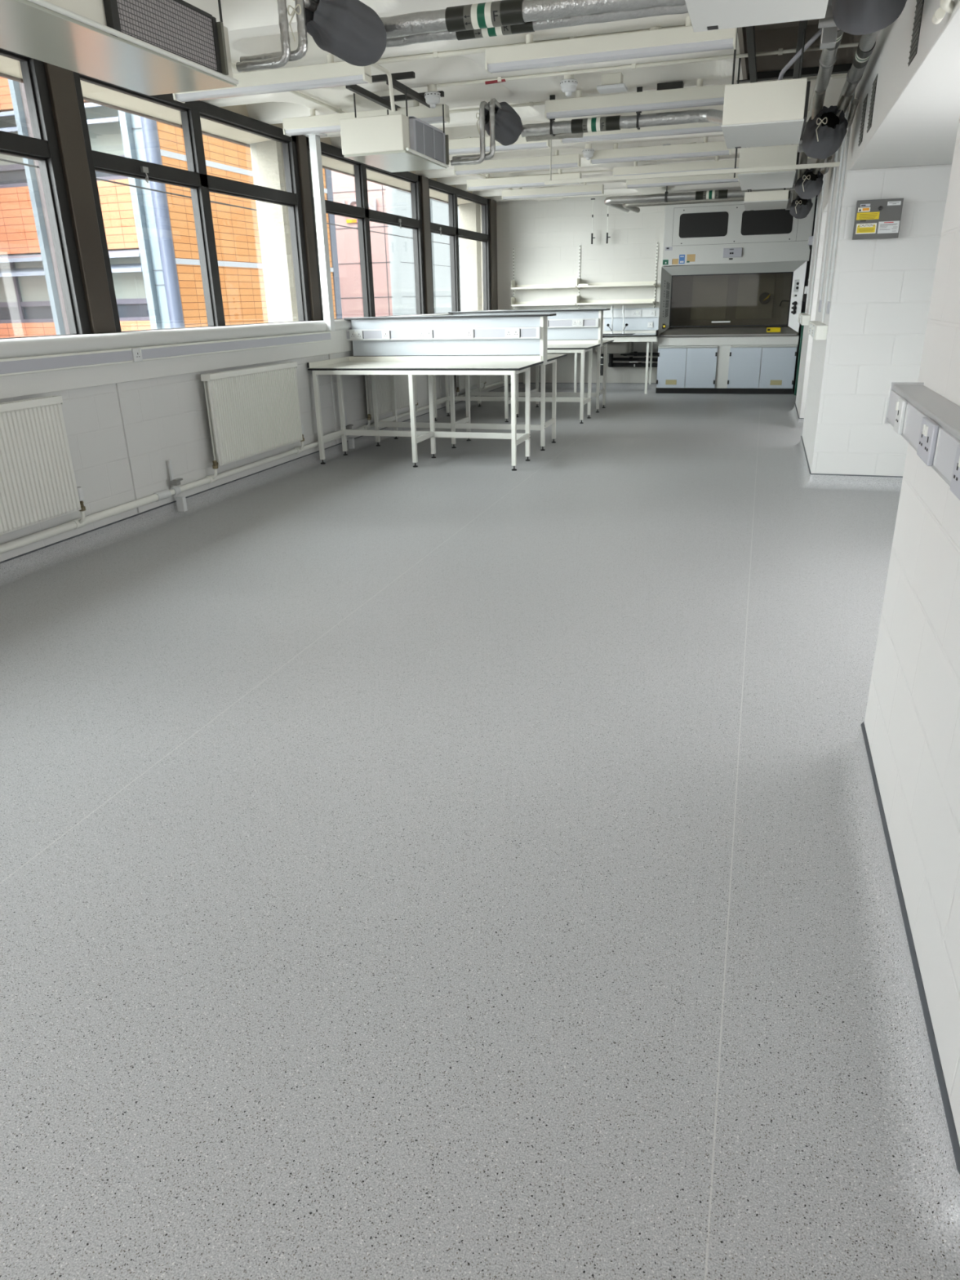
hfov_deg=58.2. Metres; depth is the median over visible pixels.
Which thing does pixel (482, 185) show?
diffuser
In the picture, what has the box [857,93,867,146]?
air vent
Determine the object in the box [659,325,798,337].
countertop
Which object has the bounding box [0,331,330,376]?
trunking
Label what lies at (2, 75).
drip
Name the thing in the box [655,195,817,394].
fume hood
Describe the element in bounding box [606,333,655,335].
countertop
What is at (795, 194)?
pipes
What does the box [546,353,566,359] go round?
countertop
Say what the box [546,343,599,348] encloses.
countertop
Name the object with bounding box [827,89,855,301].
vertical conduit
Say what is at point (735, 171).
bar
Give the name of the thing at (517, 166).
diffuser
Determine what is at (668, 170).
diffuser
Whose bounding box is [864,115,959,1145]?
wall pier
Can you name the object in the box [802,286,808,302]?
box
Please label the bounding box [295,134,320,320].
trim
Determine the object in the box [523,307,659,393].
bench
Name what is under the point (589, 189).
light
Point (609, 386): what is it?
baseboard
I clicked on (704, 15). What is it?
air conditioning unit
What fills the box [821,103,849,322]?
vertical conduit
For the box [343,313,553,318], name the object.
shelf
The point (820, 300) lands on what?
switch plate
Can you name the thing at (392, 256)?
building
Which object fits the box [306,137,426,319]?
window
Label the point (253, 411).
radiator
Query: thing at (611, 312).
tap
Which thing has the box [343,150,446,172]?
tray
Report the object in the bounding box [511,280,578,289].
wall shelf
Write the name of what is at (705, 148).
light
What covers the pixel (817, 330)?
socket trunking
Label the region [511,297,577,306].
wall shelf
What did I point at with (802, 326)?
pipes
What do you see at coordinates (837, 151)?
vertical conduit
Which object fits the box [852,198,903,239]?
electrical isolator
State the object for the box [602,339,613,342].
countertop
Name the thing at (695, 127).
light
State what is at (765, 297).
cup
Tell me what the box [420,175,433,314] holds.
trim
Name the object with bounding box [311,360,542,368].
countertop
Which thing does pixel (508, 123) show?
bag
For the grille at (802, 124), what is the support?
attached to the air conditioning unit at (770, 113)
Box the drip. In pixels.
[0,72,458,206]
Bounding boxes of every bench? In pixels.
[306,355,543,471]
[371,353,566,450]
[432,339,600,423]
[469,339,613,412]
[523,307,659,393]
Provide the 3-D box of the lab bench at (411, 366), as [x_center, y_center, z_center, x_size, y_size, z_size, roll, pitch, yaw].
[-0.505,-2.254,8.453,2.082,0.951,0.944,5,22,16]
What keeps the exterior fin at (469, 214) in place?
on the sill
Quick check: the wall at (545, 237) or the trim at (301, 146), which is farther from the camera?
the wall at (545, 237)
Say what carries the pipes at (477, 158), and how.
attached to the air conditioning unit at (392, 143)
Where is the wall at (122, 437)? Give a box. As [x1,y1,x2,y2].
[0,351,511,561]
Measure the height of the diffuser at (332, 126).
0.034 m
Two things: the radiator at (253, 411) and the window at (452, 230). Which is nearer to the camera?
the radiator at (253, 411)
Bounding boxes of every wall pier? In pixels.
[795,211,826,417]
[802,164,951,475]
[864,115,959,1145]
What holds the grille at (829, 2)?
attached to the air conditioning unit at (704, 15)
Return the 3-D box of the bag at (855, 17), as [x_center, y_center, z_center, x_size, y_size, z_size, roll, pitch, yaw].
[1.492,-2.526,3.269,0.288,0.360,0.416,5,22,16]
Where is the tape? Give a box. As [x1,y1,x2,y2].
[484,79,506,84]
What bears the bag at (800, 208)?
attached to the pipes at (795, 194)
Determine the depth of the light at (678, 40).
5.09 m
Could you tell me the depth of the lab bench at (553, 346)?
11.21 m
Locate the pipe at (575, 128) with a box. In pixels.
[520,86,723,142]
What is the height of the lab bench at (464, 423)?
0.951 m
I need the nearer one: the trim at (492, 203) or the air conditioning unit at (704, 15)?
the air conditioning unit at (704, 15)
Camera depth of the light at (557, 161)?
9.40 m
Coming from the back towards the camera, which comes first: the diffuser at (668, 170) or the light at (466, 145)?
the diffuser at (668, 170)
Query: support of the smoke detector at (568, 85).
attached to the ceiling
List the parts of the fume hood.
frame, vent plate, door, finger pull, door, sash handle, rail, sash rail, frame, door, finger pull, vent plate, door, control panel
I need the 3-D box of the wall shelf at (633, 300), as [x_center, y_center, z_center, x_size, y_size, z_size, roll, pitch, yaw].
[2.211,-5.542,14.082,1.240,0.170,0.246,5,22,16]
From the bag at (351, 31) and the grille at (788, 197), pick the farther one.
the grille at (788, 197)
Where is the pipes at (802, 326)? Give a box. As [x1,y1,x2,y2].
[794,311,804,395]
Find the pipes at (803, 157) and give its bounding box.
[789,151,831,190]
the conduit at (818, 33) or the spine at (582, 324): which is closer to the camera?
the conduit at (818, 33)
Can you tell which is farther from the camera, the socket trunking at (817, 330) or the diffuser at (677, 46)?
the socket trunking at (817, 330)
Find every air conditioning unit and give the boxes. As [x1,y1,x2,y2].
[0,0,239,95]
[339,88,448,172]
[684,0,832,31]
[721,27,810,148]
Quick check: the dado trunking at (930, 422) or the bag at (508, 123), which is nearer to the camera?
the dado trunking at (930, 422)
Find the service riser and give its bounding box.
[305,133,335,331]
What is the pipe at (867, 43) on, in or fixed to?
attached to the bulkhead
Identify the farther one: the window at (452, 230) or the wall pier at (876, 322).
the window at (452, 230)
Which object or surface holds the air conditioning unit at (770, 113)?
hanging from the ceiling
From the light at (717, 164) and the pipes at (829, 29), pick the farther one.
the light at (717, 164)
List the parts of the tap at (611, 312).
spout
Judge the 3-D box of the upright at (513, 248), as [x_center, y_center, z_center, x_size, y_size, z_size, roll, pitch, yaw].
[0.571,-6.069,14.565,0.026,1.010,0.016,5,22,16]
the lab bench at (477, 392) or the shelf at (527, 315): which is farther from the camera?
the lab bench at (477, 392)
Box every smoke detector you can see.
[423,84,440,108]
[560,74,577,97]
[582,143,594,159]
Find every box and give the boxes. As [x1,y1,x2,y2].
[596,71,627,93]
[648,26,662,30]
[737,144,799,190]
[743,187,790,210]
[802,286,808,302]
[808,235,813,249]
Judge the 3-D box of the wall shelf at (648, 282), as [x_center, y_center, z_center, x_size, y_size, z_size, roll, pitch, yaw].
[2.205,-5.788,13.986,1.240,0.170,0.246,5,22,16]
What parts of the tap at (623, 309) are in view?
spout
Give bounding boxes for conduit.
[231,62,513,190]
[370,63,395,111]
[373,25,685,64]
[436,42,858,87]
[448,74,846,113]
[491,156,812,177]
[777,27,822,79]
[804,168,822,313]
[808,157,827,315]
[818,148,839,299]
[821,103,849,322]
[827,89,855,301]
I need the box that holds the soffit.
[0,54,487,204]
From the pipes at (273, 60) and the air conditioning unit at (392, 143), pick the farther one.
the air conditioning unit at (392, 143)
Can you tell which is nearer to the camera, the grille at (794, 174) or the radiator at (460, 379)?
the grille at (794, 174)
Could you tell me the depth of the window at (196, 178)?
6.90 m
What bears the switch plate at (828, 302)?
attached to the wall pier at (876, 322)
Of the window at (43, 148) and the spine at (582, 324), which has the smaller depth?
the window at (43, 148)
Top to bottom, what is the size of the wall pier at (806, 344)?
2.270 m
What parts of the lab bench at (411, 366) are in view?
leg, rail, leg, leg, rail, rail, leg, leg, cross rail, rail, leg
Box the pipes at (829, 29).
[817,4,837,48]
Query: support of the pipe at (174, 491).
attached to the wall at (122, 437)
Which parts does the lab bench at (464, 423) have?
leg, rail, leg, leg, rail, leg, leg, cross rail, rail, leg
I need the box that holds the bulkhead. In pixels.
[817,0,959,218]
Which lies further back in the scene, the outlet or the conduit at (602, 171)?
the outlet
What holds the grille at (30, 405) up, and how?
attached to the radiator at (37, 482)
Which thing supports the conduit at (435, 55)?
attached to the ceiling
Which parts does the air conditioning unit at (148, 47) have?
casing, filter frame, hanger rod, plate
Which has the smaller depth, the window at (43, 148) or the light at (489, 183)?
the window at (43, 148)
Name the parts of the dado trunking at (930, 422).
socket plate, socket plate, socket plate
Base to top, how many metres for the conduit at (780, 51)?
0.031 m
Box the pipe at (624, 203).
[604,186,751,213]
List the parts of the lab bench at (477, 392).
rail, leg, rail, leg, leg, rail, leg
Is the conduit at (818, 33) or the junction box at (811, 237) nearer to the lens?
the conduit at (818, 33)
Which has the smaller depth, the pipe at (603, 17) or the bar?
the pipe at (603, 17)
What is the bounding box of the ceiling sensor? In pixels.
[638,142,696,146]
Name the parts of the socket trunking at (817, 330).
socket plate, socket plate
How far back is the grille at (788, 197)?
9.54 m
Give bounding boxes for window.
[0,48,91,339]
[72,71,311,332]
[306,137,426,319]
[428,178,490,313]
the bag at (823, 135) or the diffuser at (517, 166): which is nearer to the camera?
the bag at (823, 135)
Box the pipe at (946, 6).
[931,0,954,24]
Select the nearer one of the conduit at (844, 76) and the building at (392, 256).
the conduit at (844, 76)
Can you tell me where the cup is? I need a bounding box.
[759,292,770,303]
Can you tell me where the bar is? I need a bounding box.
[544,139,839,185]
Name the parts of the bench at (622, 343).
splash panel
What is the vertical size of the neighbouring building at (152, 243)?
20.500 m
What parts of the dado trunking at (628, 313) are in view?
socket plate, socket plate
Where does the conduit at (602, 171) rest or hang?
attached to the ceiling
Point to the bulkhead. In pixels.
(916, 114)
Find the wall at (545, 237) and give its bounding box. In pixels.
[496,187,807,383]
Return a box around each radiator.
[0,395,85,535]
[200,361,304,479]
[364,374,417,427]
[455,374,486,395]
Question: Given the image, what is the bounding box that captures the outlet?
[647,322,653,327]
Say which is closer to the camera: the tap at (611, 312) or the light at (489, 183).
the light at (489, 183)
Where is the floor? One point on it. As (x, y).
(437, 868)
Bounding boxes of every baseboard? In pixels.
[0,383,511,586]
[518,382,794,390]
[787,403,959,1273]
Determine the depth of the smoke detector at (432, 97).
6.36 m
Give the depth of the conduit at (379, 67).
5.91 m
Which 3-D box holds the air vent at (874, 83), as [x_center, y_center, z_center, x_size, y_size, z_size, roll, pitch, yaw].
[2.272,-3.106,5.001,0.007,0.260,0.220,5,22,16]
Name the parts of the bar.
hanger rod, hanger rod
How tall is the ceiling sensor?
0.098 m
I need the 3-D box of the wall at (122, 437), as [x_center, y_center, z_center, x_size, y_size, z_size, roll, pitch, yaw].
[-2.226,-1.738,7.178,0.383,1.000,17.850,5,22,16]
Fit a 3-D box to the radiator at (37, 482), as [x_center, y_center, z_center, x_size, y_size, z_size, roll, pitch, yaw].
[-2.753,-0.852,4.732,0.104,0.806,1.475,5,22,16]
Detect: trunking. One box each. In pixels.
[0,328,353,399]
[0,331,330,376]
[603,309,659,317]
[798,312,810,325]
[808,320,827,340]
[884,382,959,500]
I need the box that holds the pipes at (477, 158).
[450,97,501,166]
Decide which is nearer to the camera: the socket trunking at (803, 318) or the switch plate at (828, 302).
the switch plate at (828, 302)
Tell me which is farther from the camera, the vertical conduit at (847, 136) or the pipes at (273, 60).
the vertical conduit at (847, 136)
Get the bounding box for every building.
[0,76,342,337]
[331,170,461,318]
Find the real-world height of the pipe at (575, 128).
0.391 m
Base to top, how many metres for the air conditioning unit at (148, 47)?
0.420 m
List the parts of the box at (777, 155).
panel, casing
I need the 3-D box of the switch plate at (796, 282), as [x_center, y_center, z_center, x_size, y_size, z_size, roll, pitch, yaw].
[4.733,-5.286,12.870,0.090,0.170,0.012,5,22,16]
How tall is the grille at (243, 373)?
0.040 m
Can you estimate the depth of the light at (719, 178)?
10.96 m
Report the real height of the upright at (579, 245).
1.010 m
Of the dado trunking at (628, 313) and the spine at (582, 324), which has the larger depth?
the dado trunking at (628, 313)
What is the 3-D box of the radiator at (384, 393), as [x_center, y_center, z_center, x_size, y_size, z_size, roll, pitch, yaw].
[-1.016,-2.944,9.946,0.104,0.806,1.475,5,22,16]
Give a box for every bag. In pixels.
[287,0,386,66]
[475,102,522,146]
[789,195,813,218]
[794,168,823,199]
[801,105,848,159]
[831,0,906,35]
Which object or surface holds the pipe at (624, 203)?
hanging from the ceiling
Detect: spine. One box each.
[343,313,555,364]
[448,308,609,346]
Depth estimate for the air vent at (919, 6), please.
3.49 m
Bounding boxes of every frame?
[345,71,444,111]
[736,19,852,82]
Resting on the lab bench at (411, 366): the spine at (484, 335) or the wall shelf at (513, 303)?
the spine at (484, 335)
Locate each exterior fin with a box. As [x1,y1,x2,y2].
[249,139,324,322]
[458,202,483,311]
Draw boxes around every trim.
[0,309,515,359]
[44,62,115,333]
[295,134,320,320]
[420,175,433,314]
[488,199,497,310]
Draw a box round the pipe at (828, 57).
[791,27,843,193]
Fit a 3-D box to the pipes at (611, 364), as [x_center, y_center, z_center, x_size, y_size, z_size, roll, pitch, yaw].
[2.558,-4.664,14.345,0.851,0.251,0.139,5,22,16]
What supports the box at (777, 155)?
hanging from the ceiling
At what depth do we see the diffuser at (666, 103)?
6.54 m
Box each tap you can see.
[606,305,613,333]
[622,305,627,333]
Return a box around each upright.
[512,248,515,309]
[577,244,580,309]
[653,241,658,307]
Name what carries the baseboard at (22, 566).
attached to the wall at (122, 437)
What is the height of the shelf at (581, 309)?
0.018 m
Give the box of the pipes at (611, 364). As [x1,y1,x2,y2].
[608,351,657,367]
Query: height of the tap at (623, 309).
0.438 m
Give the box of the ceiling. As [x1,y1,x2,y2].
[182,0,862,201]
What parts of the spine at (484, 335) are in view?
socket plate, socket plate, socket plate, panel, panel, socket plate, socket plate, post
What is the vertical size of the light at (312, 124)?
0.170 m
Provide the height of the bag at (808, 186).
0.270 m
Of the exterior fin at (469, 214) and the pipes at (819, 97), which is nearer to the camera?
the pipes at (819, 97)
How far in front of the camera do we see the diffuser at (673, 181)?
10.98 m
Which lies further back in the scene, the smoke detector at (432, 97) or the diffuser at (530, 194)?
the diffuser at (530, 194)
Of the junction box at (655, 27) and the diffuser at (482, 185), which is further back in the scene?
the diffuser at (482, 185)
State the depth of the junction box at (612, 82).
6.16 m
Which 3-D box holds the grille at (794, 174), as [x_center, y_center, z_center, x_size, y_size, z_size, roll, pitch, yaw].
[2.852,-4.274,7.785,0.020,0.170,1.130,5,22,16]
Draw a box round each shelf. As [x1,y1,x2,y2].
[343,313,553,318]
[459,308,604,311]
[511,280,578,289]
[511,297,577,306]
[576,278,655,287]
[576,295,654,305]
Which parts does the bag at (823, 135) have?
draw cord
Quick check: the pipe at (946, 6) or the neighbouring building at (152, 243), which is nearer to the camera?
the pipe at (946, 6)
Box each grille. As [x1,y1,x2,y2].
[0,395,62,412]
[201,361,297,379]
[786,191,790,205]
[792,146,799,184]
[800,80,810,138]
[826,0,832,6]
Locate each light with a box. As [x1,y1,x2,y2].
[172,53,372,102]
[282,99,449,136]
[448,134,550,155]
[453,150,581,175]
[466,168,582,191]
[484,16,737,74]
[502,182,604,199]
[544,78,735,119]
[560,122,722,143]
[590,136,731,164]
[612,155,739,176]
[626,173,739,188]
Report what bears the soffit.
attached to the ceiling slab
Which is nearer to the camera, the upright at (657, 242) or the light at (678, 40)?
the light at (678, 40)
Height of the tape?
0.029 m
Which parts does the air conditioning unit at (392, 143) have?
hanger rod, casing, hanger rod, filter frame, edge rail, hanger rod, plate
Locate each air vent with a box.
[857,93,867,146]
[866,74,877,133]
[907,0,924,66]
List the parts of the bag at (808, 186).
draw cord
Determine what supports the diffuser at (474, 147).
attached to the light at (466, 145)
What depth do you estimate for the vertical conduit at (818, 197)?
10.42 m
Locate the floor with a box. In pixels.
[0,389,959,1279]
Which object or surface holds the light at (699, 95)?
hanging from the ceiling
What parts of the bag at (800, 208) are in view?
draw cord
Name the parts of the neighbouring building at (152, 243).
column casing, tile panel, glazing frame, tile panel, glazing frame, tile panel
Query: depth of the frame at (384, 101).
6.29 m
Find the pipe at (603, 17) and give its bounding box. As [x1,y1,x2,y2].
[386,4,688,47]
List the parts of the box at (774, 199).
casing, panel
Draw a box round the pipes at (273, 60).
[235,0,319,71]
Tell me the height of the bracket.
0.150 m
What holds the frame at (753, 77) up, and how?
attached to the ceiling
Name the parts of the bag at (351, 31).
draw cord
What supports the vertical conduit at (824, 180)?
attached to the wall pier at (806, 344)
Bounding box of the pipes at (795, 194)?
[785,190,814,209]
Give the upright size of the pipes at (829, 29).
0.313 m
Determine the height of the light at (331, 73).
0.170 m
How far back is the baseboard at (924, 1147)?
1.83 m
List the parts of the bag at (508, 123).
draw cord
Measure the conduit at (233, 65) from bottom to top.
0.064 m
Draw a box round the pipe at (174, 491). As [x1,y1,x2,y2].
[0,377,511,554]
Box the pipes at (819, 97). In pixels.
[797,89,858,152]
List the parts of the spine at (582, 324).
panel, panel, socket plate, post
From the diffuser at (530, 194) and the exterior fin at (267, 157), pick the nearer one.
the exterior fin at (267, 157)
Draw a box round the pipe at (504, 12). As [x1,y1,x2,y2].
[379,0,685,38]
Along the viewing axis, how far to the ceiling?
6.39 m
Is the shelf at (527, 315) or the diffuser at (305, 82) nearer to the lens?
the diffuser at (305, 82)
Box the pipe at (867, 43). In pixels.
[820,30,879,169]
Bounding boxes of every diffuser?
[175,75,368,102]
[284,115,446,136]
[448,142,547,155]
[455,162,578,175]
[467,182,579,190]
[487,38,733,73]
[502,191,602,199]
[546,97,724,119]
[591,150,728,164]
[613,167,738,176]
[626,177,738,188]
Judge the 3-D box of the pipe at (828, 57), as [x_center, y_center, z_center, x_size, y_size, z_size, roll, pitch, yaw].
[2.659,-4.141,6.926,0.092,0.092,10.001,5,22,16]
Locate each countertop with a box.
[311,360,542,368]
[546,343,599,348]
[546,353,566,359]
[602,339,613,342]
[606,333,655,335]
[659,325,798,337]
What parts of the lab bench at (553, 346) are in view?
leg, rail, leg, leg, leg, rail, leg, cross rail, rail, leg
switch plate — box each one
[793,279,799,292]
[817,299,822,311]
[826,301,830,314]
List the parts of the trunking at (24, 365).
socket plate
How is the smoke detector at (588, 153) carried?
attached to the ceiling
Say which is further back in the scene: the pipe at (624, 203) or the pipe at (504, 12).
the pipe at (624, 203)
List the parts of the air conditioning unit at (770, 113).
hanger rod, hanger rod, panel, casing, hanger rod, hanger rod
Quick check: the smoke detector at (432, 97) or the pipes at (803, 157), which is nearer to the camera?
the smoke detector at (432, 97)
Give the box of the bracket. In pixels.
[657,80,684,90]
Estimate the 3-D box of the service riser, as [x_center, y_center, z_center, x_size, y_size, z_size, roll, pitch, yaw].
[-1.467,-3.805,8.126,0.150,1.690,0.150,5,22,16]
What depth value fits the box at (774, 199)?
9.60 m
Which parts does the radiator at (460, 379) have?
panel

